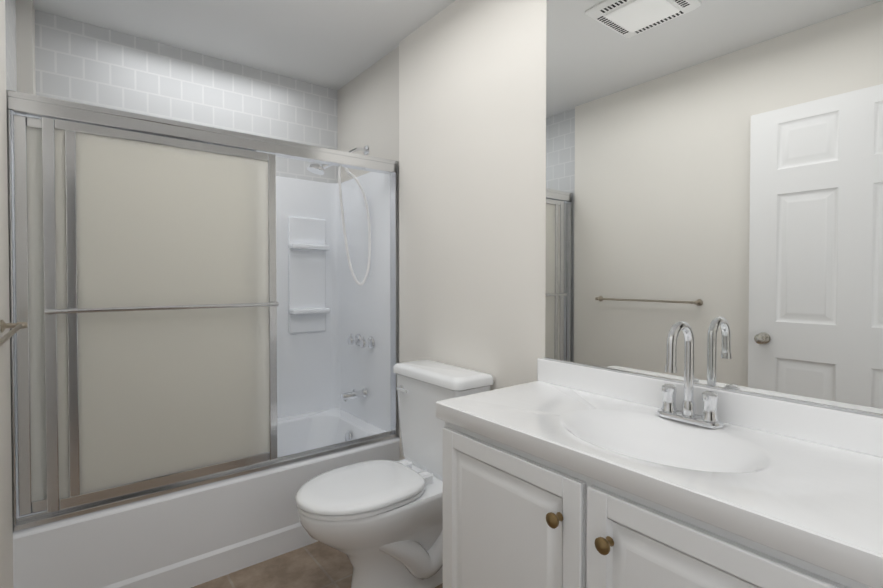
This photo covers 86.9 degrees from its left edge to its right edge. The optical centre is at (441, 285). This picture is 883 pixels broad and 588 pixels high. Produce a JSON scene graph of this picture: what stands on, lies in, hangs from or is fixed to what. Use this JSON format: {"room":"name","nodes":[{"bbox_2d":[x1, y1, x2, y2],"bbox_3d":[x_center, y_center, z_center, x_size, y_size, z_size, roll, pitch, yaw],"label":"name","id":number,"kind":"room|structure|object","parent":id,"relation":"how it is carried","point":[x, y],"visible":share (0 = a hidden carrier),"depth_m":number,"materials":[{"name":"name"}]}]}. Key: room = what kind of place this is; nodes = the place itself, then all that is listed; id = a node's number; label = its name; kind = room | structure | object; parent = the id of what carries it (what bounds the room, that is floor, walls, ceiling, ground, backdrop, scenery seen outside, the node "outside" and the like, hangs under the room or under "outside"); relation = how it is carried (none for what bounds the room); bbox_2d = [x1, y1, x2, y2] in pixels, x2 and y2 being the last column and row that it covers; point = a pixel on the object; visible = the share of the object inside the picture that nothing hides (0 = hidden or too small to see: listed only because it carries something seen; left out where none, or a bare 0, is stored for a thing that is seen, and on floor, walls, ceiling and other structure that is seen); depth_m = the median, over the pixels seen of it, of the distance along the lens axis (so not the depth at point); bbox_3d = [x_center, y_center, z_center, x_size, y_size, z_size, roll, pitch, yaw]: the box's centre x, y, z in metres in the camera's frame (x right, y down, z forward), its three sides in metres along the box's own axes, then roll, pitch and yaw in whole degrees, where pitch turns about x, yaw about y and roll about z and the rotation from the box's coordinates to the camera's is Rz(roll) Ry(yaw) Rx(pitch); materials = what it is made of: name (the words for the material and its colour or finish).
{"room":"bathroom","nodes":[
{"label":"bathroom","id":0,"kind":"room"},
{"bbox_2d":[0,0,35,587],"bbox_3d":[-0.968,-0.014,0.861,0.172,2.480,3.180,-1,1,-38],"label":"wall","id":1,"kind":"structure","parent":0,"point":[6,548],"depth_m":1.49,"materials":[{"name":"paint"}]},
{"bbox_2d":[0,320,26,345],"bbox_3d":[-1.065,0.122,1.124,0.057,0.037,0.688,-1,1,-38],"label":"towel rail","id":2,"kind":"object","parent":1,"relation":"attached to","point":[17,326],"visible":0.98,"depth_m":1.35,"materials":[{"name":"silver metal"}]},
{"bbox_2d":[6,90,399,531],"bbox_3d":[-0.855,0.083,2.043,1.559,1.480,0.064,-1,1,-38],"label":"shower door frame","id":3,"kind":"object","parent":1,"relation":"attached to","point":[28,105],"visible":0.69,"depth_m":1.88,"materials":[{"name":"silver metal"}]},
{"bbox_2d":[13,115,46,515],"bbox_3d":[-1.141,0.103,1.841,0.800,1.375,0.016,-1,1,-38],"label":"shower door","id":4,"kind":"structure","parent":3,"relation":"attached to","point":[29,272],"depth_m":1.61,"materials":[{"name":"silver metal"}]},
{"bbox_2d":[41,117,278,512],"bbox_3d":[-1.052,0.102,1.848,0.800,1.375,0.054,-1,1,-38],"label":"shower door","id":5,"kind":"structure","parent":3,"relation":"attached to","point":[161,303],"depth_m":1.81,"materials":[{"name":"beige glass"}]},
{"bbox_2d":[35,10,337,182],"bbox_3d":[-1.333,-0.042,2.655,1.800,2.480,0.100,-1,1,-38],"label":"wall","id":6,"kind":"structure","parent":0,"point":[82,62],"depth_m":2.51,"materials":[{"name":"tile"}]},
{"bbox_2d":[33,0,455,89],"bbox_3d":[-0.326,-1.311,1.341,1.800,0.100,3.380,-1,1,-38],"label":"ceiling","id":7,"kind":"structure","parent":0,"point":[335,44],"depth_m":2.29,"materials":[{"name":"paint"}]},
{"bbox_2d":[191,541,442,587],"bbox_3d":[-0.326,1.268,1.381,1.800,0.100,3.380,-1,1,-38],"label":"floor","id":8,"kind":"structure","parent":0,"point":[318,564],"depth_m":1.97,"materials":[{"name":"tile"}]},
{"bbox_2d":[12,114,399,587],"bbox_3d":[-1.060,0.274,2.309,1.556,1.860,0.786,-1,1,-38],"label":"bathtub surround","id":9,"kind":"object","parent":8,"relation":"on","point":[199,535],"visible":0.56,"depth_m":2.60,"materials":[{"name":"white plastic"}]},
{"bbox_2d":[347,334,355,344],"bbox_3d":[-0.530,0.329,2.821,0.067,0.076,0.072,-1,1,-38],"label":"shower valve","id":10,"kind":"object","parent":9,"relation":"attached to","point":[351,340],"depth_m":2.80,"materials":[{"name":"silver metal"}]},
{"bbox_2d":[341,388,367,400],"bbox_3d":[-0.515,0.641,2.738,0.151,0.063,0.060,-1,1,-38],"label":"tub spout","id":11,"kind":"object","parent":9,"relation":"attached to","point":[363,392],"visible":1,"depth_m":2.73,"materials":[{"name":"silver metal"}]},
{"bbox_2d":[356,334,374,348],"bbox_3d":[-0.434,0.331,2.698,0.067,0.076,0.072,-1,1,-38],"label":"shower valve","id":12,"kind":"object","parent":9,"relation":"attached to","point":[362,342],"depth_m":2.69,"materials":[{"name":"silver metal"}]},
{"bbox_2d":[295,360,493,587],"bbox_3d":[-0.226,0.783,1.879,0.740,0.855,0.530,-1,1,-38],"label":"toilet","id":13,"kind":"object","parent":8,"relation":"on","point":[379,523],"visible":0.92,"depth_m":1.78,"materials":[{"name":"white ceramic"}]},
{"bbox_2d":[443,421,871,587],"bbox_3d":[0.483,0.815,1.148,0.517,0.814,1.020,-1,1,-38],"label":"vanity cabinet","id":14,"kind":"object","parent":8,"relation":"on","point":[514,517],"visible":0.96,"depth_m":1.04,"materials":[{"name":"white paint"}]},
{"bbox_2d":[436,358,882,587],"bbox_3d":[0.495,0.373,1.152,0.485,0.198,1.047,-1,1,-38],"label":"countertop","id":15,"kind":"structure","parent":14,"relation":"on","point":[802,481],"depth_m":1.03,"materials":[{"name":"white stone"}]},
{"bbox_2d":[657,321,723,428],"bbox_3d":[0.618,0.222,1.200,0.140,0.264,0.166,-1,1,-38],"label":"faucet","id":16,"kind":"object","parent":15,"relation":"on","point":[708,418],"visible":1,"depth_m":1.21,"materials":[{"name":"silver metal"}]},
{"bbox_2d":[337,0,546,459],"bbox_3d":[0.330,-0.029,1.871,0.140,2.480,3.180,-1,1,-38],"label":"wall","id":17,"kind":"structure","parent":0,"point":[472,184],"depth_m":2.03,"materials":[{"name":"paint"}]},
{"bbox_2d":[307,145,370,285],"bbox_3d":[-0.572,-0.415,2.643,0.365,0.833,0.153,-1,1,-38],"label":"shower head","id":18,"kind":"object","parent":17,"relation":"attached to","point":[315,168],"visible":0.88,"depth_m":2.66},
{"bbox_2d":[545,0,882,413],"bbox_3d":[0.700,-0.442,1.269,0.006,1.416,1.045,-1,1,-38],"label":"mirror","id":19,"kind":"object","parent":17,"relation":"attached to","point":[714,174],"visible":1,"depth_m":1.22,"materials":[{"name":"clear glass"}]},
{"bbox_2d":[545,357,882,416],"bbox_3d":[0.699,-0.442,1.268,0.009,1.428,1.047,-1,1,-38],"label":"channel","id":20,"kind":"object","parent":17,"relation":"attached to","point":[794,400],"visible":1,"depth_m":1.19,"materials":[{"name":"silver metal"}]}
]}

